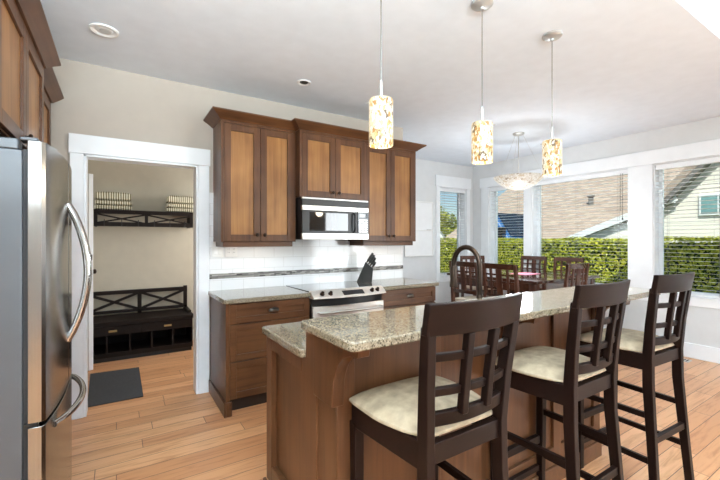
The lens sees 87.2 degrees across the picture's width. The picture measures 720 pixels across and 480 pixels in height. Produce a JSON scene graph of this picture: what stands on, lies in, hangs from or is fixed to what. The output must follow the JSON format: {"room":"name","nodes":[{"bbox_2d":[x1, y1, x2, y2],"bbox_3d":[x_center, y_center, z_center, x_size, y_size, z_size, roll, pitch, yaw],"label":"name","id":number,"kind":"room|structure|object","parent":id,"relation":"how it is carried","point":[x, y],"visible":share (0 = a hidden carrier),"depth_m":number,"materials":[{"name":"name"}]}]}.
{"room":"kitchen","nodes":[
{"label":"kitchen","id":0,"kind":"room"},
{"bbox_2d":[88,160,192,326],"bbox_3d":[-2.660,-0.002,5.041,2.450,2.743,0.120,0,0,-33],"label":"wall","id":1,"kind":"structure","parent":0,"point":[124,258],"depth_m":4.88,"materials":[{"name":"beige paint"}]},
{"bbox_2d":[94,209,192,227],"bbox_3d":[-2.675,-0.256,4.717,1.045,0.192,0.408,0,0,-33],"label":"wall shelf","id":2,"kind":"object","parent":1,"relation":"attached to","point":[189,215],"visible":0.97,"depth_m":4.55,"materials":[{"name":"black wood"}]},
{"bbox_2d":[94,205,131,209],"bbox_3d":[-2.961,-0.383,4.546,0.370,0.060,0.260,0,0,-33],"label":"folded blanket","id":3,"kind":"object","parent":2,"relation":"on","point":[109,207],"visible":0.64,"depth_m":4.44,"materials":[{"name":"beige fabric"}]},
{"bbox_2d":[95,200,131,205],"bbox_3d":[-2.957,-0.441,4.548,0.362,0.055,0.260,0,0,-33],"label":"folded blanket","id":4,"kind":"object","parent":3,"relation":"on","point":[98,202],"visible":0.78,"depth_m":4.44,"materials":[{"name":"beige fabric"}]},
{"bbox_2d":[95,191,130,200],"bbox_3d":[-2.961,-0.518,4.546,0.354,0.100,0.260,0,0,-33],"label":"folded blanket","id":5,"kind":"object","parent":4,"relation":"on","point":[116,196],"visible":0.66,"depth_m":4.44,"materials":[{"name":"beige fabric"}]},
{"bbox_2d":[165,208,192,212],"bbox_3d":[-2.333,-0.383,4.947,0.370,0.060,0.260,0,0,-33],"label":"folded blanket","id":6,"kind":"object","parent":2,"relation":"on","point":[166,209],"visible":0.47,"depth_m":4.82,"materials":[{"name":"beige fabric"}]},
{"bbox_2d":[166,203,192,208],"bbox_3d":[-2.330,-0.441,4.950,0.362,0.055,0.260,0,0,-33],"label":"folded blanket","id":7,"kind":"object","parent":6,"relation":"on","point":[169,205],"visible":0.62,"depth_m":4.83,"materials":[{"name":"beige fabric"}]},
{"bbox_2d":[166,196,192,203],"bbox_3d":[-2.333,-0.518,4.947,0.354,0.100,0.260,0,0,-33],"label":"folded blanket","id":8,"kind":"object","parent":7,"relation":"on","point":[169,199],"visible":0.67,"depth_m":4.83,"materials":[{"name":"beige fabric"}]},
{"bbox_2d":[51,58,402,382],"bbox_3d":[-1.187,-0.002,3.609,3.990,2.743,0.120,0,0,-33],"label":"wall","id":9,"kind":"structure","parent":0,"point":[100,101],"depth_m":3.15,"materials":[{"name":"beige paint"}]},
{"bbox_2d":[68,133,209,419],"bbox_3d":[-1.819,0.279,3.199,1.018,2.182,0.161,0,0,-33],"label":"door frame","id":10,"kind":"structure","parent":9,"relation":"attached to","point":[82,148],"depth_m":3.14,"materials":[{"name":"white paint"}]},
{"bbox_2d":[203,106,295,246],"bbox_3d":[-0.981,-0.511,3.428,0.755,1.142,0.403,0,0,-33],"label":"upper cabinet","id":11,"kind":"object","parent":9,"relation":"attached to","point":[254,155],"visible":0.99,"depth_m":3.33,"materials":[{"name":"brown wood"}]},
{"bbox_2d":[209,192,402,290],"bbox_3d":[-0.419,0.020,4.024,2.240,0.900,0.008,0,0,-33],"label":"wall tile","id":12,"kind":"structure","parent":9,"relation":"attached to","point":[303,254],"depth_m":3.89,"materials":[{"name":"white tile"}]},
{"bbox_2d":[212,245,222,256],"bbox_3d":[-1.299,0.100,3.451,0.100,0.116,0.009,0,0,-33],"label":"switch plate","id":13,"kind":"object","parent":12,"relation":"attached to","point":[216,251],"visible":0.91,"depth_m":3.45,"materials":[{"name":"white plastic"}]},
{"bbox_2d":[225,247,236,256],"bbox_3d":[-1.198,0.100,3.516,0.110,0.116,0.008,0,0,-33],"label":"outlet plate","id":14,"kind":"object","parent":12,"relation":"attached to","point":[229,251],"visible":0.94,"depth_m":3.51,"materials":[{"name":"white plastic"}]},
{"bbox_2d":[209,265,402,278],"bbox_3d":[-0.419,0.332,4.024,2.240,0.047,0.009,0,0,-33],"label":"tile border","id":15,"kind":"object","parent":12,"relation":"attached to","point":[353,269],"depth_m":3.86,"materials":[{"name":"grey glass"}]},
{"bbox_2d":[291,118,368,200],"bbox_3d":[-0.323,-0.741,3.799,0.916,0.682,0.488,0,0,-33],"label":"upper cabinet","id":16,"kind":"object","parent":9,"relation":"attached to","point":[331,160],"visible":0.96,"depth_m":3.63,"materials":[{"name":"brown wood"}]},
{"bbox_2d":[296,197,368,239],"bbox_3d":[-0.324,-0.200,3.801,0.725,0.390,0.468,0,0,-33],"label":"microwave","id":17,"kind":"object","parent":16,"relation":"attached to","point":[316,218],"visible":0.99,"depth_m":3.60,"materials":[{"name":"silver plastic"}]},
{"bbox_2d":[348,139,426,245],"bbox_3d":[0.310,-0.511,4.254,0.803,1.142,0.403,0,0,-33],"label":"upper cabinet","id":18,"kind":"object","parent":9,"relation":"attached to","point":[391,172],"visible":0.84,"depth_m":4.14,"materials":[{"name":"brown wood"}]},
{"bbox_2d":[40,0,719,166],"bbox_3d":[0.167,-1.492,4.054,7.250,0.237,4.950,0,0,-33],"label":"ceiling","id":19,"kind":"structure","parent":0,"point":[617,68],"depth_m":2.81,"materials":[{"name":"paint"}]},
{"bbox_2d":[88,23,118,37],"bbox_3d":[-1.671,-1.367,2.469,0.166,0.012,0.166,0,0,-33],"label":"recessed light","id":20,"kind":"object","parent":19,"relation":"in","point":[101,29],"visible":1,"depth_m":2.46,"materials":[{"name":"white plastic"}]},
{"bbox_2d":[297,79,310,85],"bbox_3d":[-0.487,-1.367,3.285,0.120,0.012,0.120,0,0,-33],"label":"recessed light","id":21,"kind":"object","parent":19,"relation":"in","point":[302,82],"visible":1,"depth_m":3.28,"materials":[{"name":"white plastic"}]},
{"bbox_2d":[366,0,392,148],"bbox_3d":[0.109,-0.918,1.862,0.130,0.910,0.134,0,0,-33],"label":"pendant light","id":22,"kind":"object","parent":19,"relation":"hanging from","point":[381,106],"visible":1,"depth_m":1.81,"materials":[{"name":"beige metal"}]},
{"bbox_2d":[379,80,382,94],"bbox_3d":[0.104,-0.725,1.865,0.044,0.120,0.044,0,0,-33],"label":"socket","id":23,"kind":"object","parent":22,"relation":"attached to","point":[381,82],"depth_m":1.86,"materials":[{"name":"silver metal"}]},
{"bbox_2d":[471,0,494,164],"bbox_3d":[0.713,-0.910,2.192,0.134,0.925,0.130,0,0,12],"label":"pendant light","id":24,"kind":"object","parent":19,"relation":"hanging from","point":[482,130],"visible":1,"depth_m":2.15,"materials":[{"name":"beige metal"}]},
{"bbox_2d":[481,107,483,119],"bbox_3d":[0.707,-0.710,2.190,0.044,0.120,0.044,0,0,12],"label":"socket","id":25,"kind":"object","parent":24,"relation":"attached to","point":[482,109],"depth_m":2.18,"materials":[{"name":"silver metal"}]},
{"bbox_2d":[493,132,543,189],"bbox_3d":[2.040,-1.008,4.866,0.620,0.730,0.620,0,0,-33],"label":"chandelier","id":26,"kind":"object","parent":19,"relation":"hanging from","point":[513,181],"visible":0.99,"depth_m":4.71,"materials":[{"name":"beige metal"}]},
{"bbox_2d":[540,30,562,175],"bbox_3d":[1.288,-0.904,2.537,0.134,0.938,0.130,0,0,-40],"label":"pendant light","id":27,"kind":"object","parent":19,"relation":"hanging from","point":[551,148],"visible":1,"depth_m":2.49,"materials":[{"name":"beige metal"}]},
{"bbox_2d":[71,346,719,479],"bbox_3d":[1.464,1.430,1.886,7.100,0.120,10.000,0,0,-33],"label":"floor","id":28,"kind":"structure","parent":0,"point":[172,431],"depth_m":2.72,"materials":[{"name":"brown wood"}]},
{"bbox_2d":[0,136,91,479],"bbox_3d":[-1.750,0.486,1.676,0.917,1.768,0.910,0,0,-33],"label":"refrigerator","id":29,"kind":"object","parent":28,"relation":"on","point":[37,211],"visible":1,"depth_m":1.46,"materials":[{"name":"metal"}]},
{"bbox_2d":[44,67,63,145],"bbox_3d":[-2.370,0.094,2.412,0.701,2.352,0.693,0,0,-33],"label":"tall cabinet","id":30,"kind":"object","parent":28,"relation":"on","point":[52,90],"visible":0.19,"depth_m":2.65,"materials":[{"name":"brown wood"}]},
{"bbox_2d":[88,367,142,406],"bbox_3d":[-2.317,1.365,3.575,0.427,0.008,0.920,0,0,-33],"label":"door mat","id":31,"kind":"object","parent":28,"relation":"on","point":[107,387],"visible":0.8,"depth_m":3.51,"materials":[{"name":"grey fabric"}]},
{"bbox_2d":[93,285,192,363],"bbox_3d":[-2.675,0.990,4.601,1.130,0.760,0.505,0,0,-33],"label":"bench","id":32,"kind":"object","parent":28,"relation":"on","point":[116,337],"visible":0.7,"depth_m":4.60,"materials":[{"name":"black wood"}]},
{"bbox_2d":[209,296,308,417],"bbox_3d":[-0.895,0.934,3.346,0.725,0.872,0.613,0,0,-33],"label":"base cabinet","id":33,"kind":"object","parent":28,"relation":"on","point":[238,344],"visible":0.64,"depth_m":3.05,"materials":[{"name":"brown wood"}]},
{"bbox_2d":[208,286,310,304],"bbox_3d":[-0.898,0.478,3.349,0.735,0.037,0.611,0,0,-33],"label":"countertop","id":34,"kind":"structure","parent":33,"relation":"on","point":[233,296],"depth_m":3.21,"materials":[{"name":"stone"}]},
{"bbox_2d":[286,281,385,318],"bbox_3d":[-0.235,0.883,3.707,0.772,0.874,0.710,0,0,-33],"label":"range","id":35,"kind":"object","parent":28,"relation":"on","point":[328,299],"visible":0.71,"depth_m":3.46,"materials":[{"name":"silver metal"}]},
{"bbox_2d":[286,281,375,291],"bbox_3d":[-0.275,0.469,3.768,0.756,0.029,0.565,0,0,-33],"label":"cooktop","id":36,"kind":"object","parent":35,"relation":"in","point":[343,284],"depth_m":3.70,"materials":[{"name":"white glass"}]},
{"bbox_2d":[382,286,435,309],"bbox_3d":[0.370,0.934,4.152,0.723,0.872,0.619,0,0,-33],"label":"base cabinet","id":37,"kind":"object","parent":28,"relation":"on","point":[397,298],"visible":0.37,"depth_m":3.90,"materials":[{"name":"brown wood"}]},
{"bbox_2d":[354,278,438,289],"bbox_3d":[0.377,0.478,4.165,0.757,0.037,0.611,0,0,-33],"label":"countertop","id":38,"kind":"structure","parent":37,"relation":"on","point":[393,283],"depth_m":4.03,"materials":[{"name":"stone"}]},
{"bbox_2d":[357,262,372,281],"bbox_3d":[0.053,0.350,4.141,0.178,0.220,0.100,0,0,-1],"label":"knife block","id":39,"kind":"object","parent":38,"relation":"on","point":[366,274],"visible":0.88,"depth_m":4.09,"materials":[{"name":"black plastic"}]},
{"bbox_2d":[349,292,522,479],"bbox_3d":[0.261,0.775,1.330,0.452,1.194,0.487,0,0,-33],"label":"bar stool","id":40,"kind":"object","parent":28,"relation":"on","point":[407,417],"visible":1,"depth_m":1.19,"materials":[{"name":"brown wood"}]},
{"bbox_2d":[349,375,492,436],"bbox_3d":[0.234,0.572,1.373,0.456,0.054,0.390,0,0,-33],"label":"cushion","id":41,"kind":"object","parent":40,"relation":"on","point":[394,405],"depth_m":1.27,"materials":[{"name":"fabric"}]},
{"bbox_2d":[263,301,629,479],"bbox_3d":[0.551,0.853,2.145,1.940,1.034,0.970,0,0,-33],"label":"kitchen island","id":42,"kind":"object","parent":28,"relation":"on","point":[309,407],"visible":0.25,"depth_m":1.71,"materials":[{"name":"brown wood"}]},
{"bbox_2d":[262,321,305,357],"bbox_3d":[0.448,0.478,2.336,1.988,0.037,0.518,0,0,-33],"label":"island countertop","id":43,"kind":"structure","parent":42,"relation":"on","point":[290,336],"depth_m":1.83,"materials":[{"name":"stone"}]},
{"bbox_2d":[450,245,488,297],"bbox_3d":[0.689,0.245,2.385,0.110,0.430,0.266,0,0,-33],"label":"kitchen faucet","id":44,"kind":"object","parent":43,"relation":"on","point":[453,271],"visible":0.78,"depth_m":2.34,"materials":[{"name":"brown metal"}]},
{"bbox_2d":[301,286,660,351],"bbox_3d":[0.807,0.320,1.872,2.223,0.031,0.385,0,0,-33],"label":"island countertop","id":45,"kind":"structure","parent":42,"relation":"on","point":[357,332],"depth_m":1.43,"materials":[{"name":"stone"}]},
{"bbox_2d":[449,261,483,301],"bbox_3d":[1.384,0.813,4.594,0.428,1.116,0.438,0,0,-33],"label":"dining chair","id":46,"kind":"object","parent":28,"relation":"on","point":[461,264],"visible":0.34,"depth_m":4.48,"materials":[{"name":"brown wood"}]},
{"bbox_2d":[460,256,496,296],"bbox_3d":[1.871,0.813,5.960,0.438,1.116,0.428,0,0,-15],"label":"dining chair","id":47,"kind":"object","parent":28,"relation":"on","point":[462,258],"visible":0.18,"depth_m":6.08,"materials":[{"name":"brown wood"}]},
{"bbox_2d":[482,263,519,296],"bbox_3d":[1.656,0.813,4.169,0.428,1.116,0.438,0,0,-33],"label":"dining chair","id":48,"kind":"object","parent":28,"relation":"on","point":[498,268],"visible":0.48,"depth_m":4.06,"materials":[{"name":"brown wood"}]},
{"bbox_2d":[447,269,599,297],"bbox_3d":[2.133,0.910,5.026,1.370,0.920,1.330,0,0,-33],"label":"dining table","id":49,"kind":"object","parent":28,"relation":"on","point":[546,280],"visible":0.43,"depth_m":4.54,"materials":[{"name":"brown wood"}]},
{"bbox_2d":[510,272,539,274],"bbox_3d":[2.190,0.448,5.021,0.340,0.004,0.240,0,0,-33],"label":"placemat","id":50,"kind":"object","parent":49,"relation":"on","point":[522,273],"visible":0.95,"depth_m":5.03,"materials":[{"name":"pink fabric"}]},
{"bbox_2d":[514,256,546,292],"bbox_3d":[2.592,0.813,5.884,0.428,1.116,0.438,0,0,-33],"label":"dining chair","id":51,"kind":"object","parent":28,"relation":"on","point":[533,258],"visible":0.33,"depth_m":5.96,"materials":[{"name":"brown wood"}]},
{"bbox_2d":[490,279,630,479],"bbox_3d":[0.931,0.775,1.764,0.452,1.194,0.487,0,0,-33],"label":"bar stool","id":52,"kind":"object","parent":28,"relation":"on","point":[538,371],"visible":0.91,"depth_m":1.63,"materials":[{"name":"brown wood"}]},
{"bbox_2d":[495,346,605,382],"bbox_3d":[0.905,0.572,1.806,0.456,0.054,0.390,0,0,-33],"label":"cushion","id":53,"kind":"object","parent":52,"relation":"on","point":[543,364],"depth_m":1.69,"materials":[{"name":"fabric"}]},
{"bbox_2d":[553,257,583,272],"bbox_3d":[2.889,0.813,5.420,0.428,1.116,0.438,0,0,-33],"label":"dining chair","id":54,"kind":"object","parent":28,"relation":"on","point":[569,260],"visible":0.24,"depth_m":5.57,"materials":[{"name":"brown wood"}]},
{"bbox_2d":[563,263,589,287],"bbox_3d":[2.282,0.813,4.292,0.438,1.116,0.428,0,0,-33],"label":"dining chair","id":55,"kind":"object","parent":28,"relation":"on","point":[584,266],"visible":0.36,"depth_m":4.11,"materials":[{"name":"brown wood"}]},
{"bbox_2d":[578,272,694,479],"bbox_3d":[1.589,0.775,2.188,0.452,1.194,0.487,0,0,-30],"label":"bar stool","id":56,"kind":"object","parent":28,"relation":"on","point":[656,350],"visible":0.76,"depth_m":2.04,"materials":[{"name":"brown wood"}]},
{"bbox_2d":[580,328,673,351],"bbox_3d":[1.565,0.572,2.232,0.456,0.054,0.390,0,0,-30],"label":"cushion","id":57,"kind":"object","parent":56,"relation":"on","point":[631,340],"depth_m":2.09,"materials":[{"name":"fabric"}]},
{"bbox_2d":[403,158,472,302],"bbox_3d":[0.973,-0.002,6.498,3.000,2.743,0.200,0,0,-33],"label":"wall","id":58,"kind":"structure","parent":0,"point":[416,267],"depth_m":6.56,"materials":[{"name":"grey paint"}]},
{"bbox_2d":[404,201,432,256],"bbox_3d":[0.998,-0.190,6.365,0.630,0.930,0.049,0,0,-33],"label":"board","id":59,"kind":"object","parent":58,"relation":"attached to","point":[423,245],"visible":0.78,"depth_m":6.41,"materials":[{"name":"white plastic"}]},
{"bbox_2d":[440,193,459,273],"bbox_3d":[1.600,-0.145,6.964,0.656,1.590,0.050,0,0,-33],"label":"window","id":60,"kind":"structure","parent":58,"relation":"in","point":[458,197],"depth_m":7.11,"materials":[{"name":"white paint"}]},
{"bbox_2d":[440,188,464,275],"bbox_3d":[1.659,-0.147,6.872,0.648,1.559,0.060,0,0,-33],"label":"window blind","id":61,"kind":"object","parent":60,"relation":"attached to","point":[451,191],"visible":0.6,"depth_m":6.85,"materials":[{"name":"white paint"}]},
{"bbox_2d":[435,175,470,281],"bbox_3d":[1.643,-0.198,6.898,0.890,1.875,0.208,0,0,-33],"label":"window frame","id":62,"kind":"structure","parent":58,"relation":"attached to","point":[441,181],"depth_m":6.87,"materials":[{"name":"white paint"}]},
{"bbox_2d":[473,116,719,347],"bbox_3d":[4.644,-0.280,3.356,0.200,3.300,9.050,0,0,-33],"label":"wall","id":63,"kind":"structure","parent":0,"point":[702,323],"depth_m":4.84,"materials":[{"name":"grey paint"}]},
{"bbox_2d":[494,191,497,263],"bbox_3d":[2.640,-0.138,6.591,0.050,1.615,0.676,0,0,-33],"label":"window","id":64,"kind":"structure","parent":63,"relation":"in","point":[495,192],"depth_m":6.84,"materials":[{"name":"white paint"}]},
{"bbox_2d":[490,187,523,269],"bbox_3d":[2.547,-0.140,6.532,0.060,1.584,0.668,0,0,-33],"label":"window blind","id":65,"kind":"object","parent":63,"relation":"attached to","point":[495,188],"visible":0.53,"depth_m":6.46,"materials":[{"name":"white paint"}]},
{"bbox_2d":[538,186,603,283],"bbox_3d":[3.273,-0.138,5.601,0.050,1.615,1.346,0,0,-33],"label":"window","id":66,"kind":"structure","parent":63,"relation":"in","point":[539,199],"depth_m":6.13,"materials":[{"name":"white paint"}]},
{"bbox_2d":[534,169,627,281],"bbox_3d":[3.175,-0.140,5.538,0.073,1.584,1.338,0,0,-33],"label":"window blind","id":67,"kind":"object","parent":66,"relation":"attached to","point":[619,173],"visible":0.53,"depth_m":5.39,"materials":[{"name":"white paint"}]},
{"bbox_2d":[480,139,719,308],"bbox_3d":[3.393,-0.177,5.265,0.210,1.885,4.115,0,0,-33],"label":"window frame","id":68,"kind":"structure","parent":63,"relation":"attached to","point":[643,229],"depth_m":4.85,"materials":[{"name":"white paint"}]},
{"bbox_2d":[603,327,719,363],"bbox_3d":[4.553,1.285,3.297,0.016,0.170,9.050,0,0,-33],"label":"baseboard","id":69,"kind":"structure","parent":63,"relation":"attached to","point":[696,351],"depth_m":4.30,"materials":[{"name":"white paint"}]},
{"bbox_2d":[659,170,718,295],"bbox_3d":[4.116,-0.138,4.282,0.050,1.615,1.196,0,0,-33],"label":"window","id":70,"kind":"structure","parent":63,"relation":"in","point":[661,213],"depth_m":4.76,"materials":[{"name":"white paint"}]},
{"bbox_2d":[655,156,719,298],"bbox_3d":[4.018,-0.140,4.220,0.073,1.584,1.188,0,0,-33],"label":"window blind","id":71,"kind":"object","parent":70,"relation":"attached to","point":[711,160],"visible":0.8,"depth_m":4.41,"materials":[{"name":"white paint"}]},
{"bbox_3d":[-3.103,-0.001,3.571,0.120,2.743,1.880,0,0,-33],"label":"wall","id":72,"kind":"structure","parent":0,"visible":0},
{"bbox_2d":[88,174,96,370],"bbox_3d":[-3.112,0.334,4.127,0.722,2.048,0.103,0,0,26],"label":"door","id":73,"kind":"structure","parent":72,"relation":"in","point":[90,176],"depth_m":3.94,"materials":[{"name":"white paint"}]},
{"bbox_3d":[-0.811,-0.280,-0.792,0.120,3.300,7.940,0,0,-33],"label":"wall","id":74,"kind":"structure","parent":0,"visible":0},
{"bbox_2d":[0,0,60,150],"bbox_3d":[-1.854,-0.756,1.651,0.752,0.652,1.120,0,0,-33],"label":"upper cabinet","id":75,"kind":"object","parent":74,"relation":"attached to","point":[27,46],"visible":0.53,"depth_m":1.73,"materials":[{"name":"brown wood"}]},
{"label":"outside","id":76,"kind":"structure","parent":0,"visible":0},
{"bbox_3d":[22.371,1.770,26.177,54.100,0.200,100.000,0,0,-33],"label":"ground","id":77,"kind":"structure","parent":76,"visible":0},
{"bbox_2d":[440,206,456,236],"bbox_3d":[5.415,-0.541,29.062,4.287,4.431,4.409,0,0,-33],"label":"tree","id":78,"kind":"object","parent":77,"relation":"on","point":[445,225],"visible":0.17,"depth_m":28.06,"materials":[{"name":"green plant"}]},
{"bbox_2d":[498,213,567,241],"bbox_3d":[4.225,0.420,12.464,1.950,2.500,5.648,0,0,-33],"label":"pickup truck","id":79,"kind":"object","parent":77,"relation":"on","point":[504,223],"visible":0.06,"depth_m":11.31,"materials":[{"name":"blue paint"}]},
{"bbox_2d":[498,227,505,233],"bbox_3d":[4.130,-0.280,10.980,0.190,0.200,0.150,0,0,-33],"label":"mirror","id":80,"kind":"object","parent":79,"relation":"attached to","point":[500,230],"depth_m":10.92,"materials":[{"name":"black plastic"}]},
{"bbox_2d":[440,236,718,293],"bbox_3d":[3.958,0.763,9.653,0.926,1.713,18.001,0,0,-33],"label":"hedge","id":81,"kind":"object","parent":77,"relation":"on","point":[688,255],"visible":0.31,"depth_m":7.48,"materials":[{"name":"green plant"}]},
{"bbox_2d":[443,163,718,242],"bbox_3d":[13.890,-1.649,11.969,13.300,6.638,21.200,0,0,-33],"label":"house","id":82,"kind":"structure","parent":77,"relation":"on","point":[705,226],"depth_m":13.46,"materials":[{"name":"beige"}]},
{"bbox_2d":[587,194,594,205],"bbox_3d":[9.048,-1.535,14.807,0.260,0.500,0.254,0,0,-33],"label":"roof vent","id":83,"kind":"object","parent":82,"relation":"attached to","point":[589,203],"depth_m":14.74,"materials":[{"name":"metal"}]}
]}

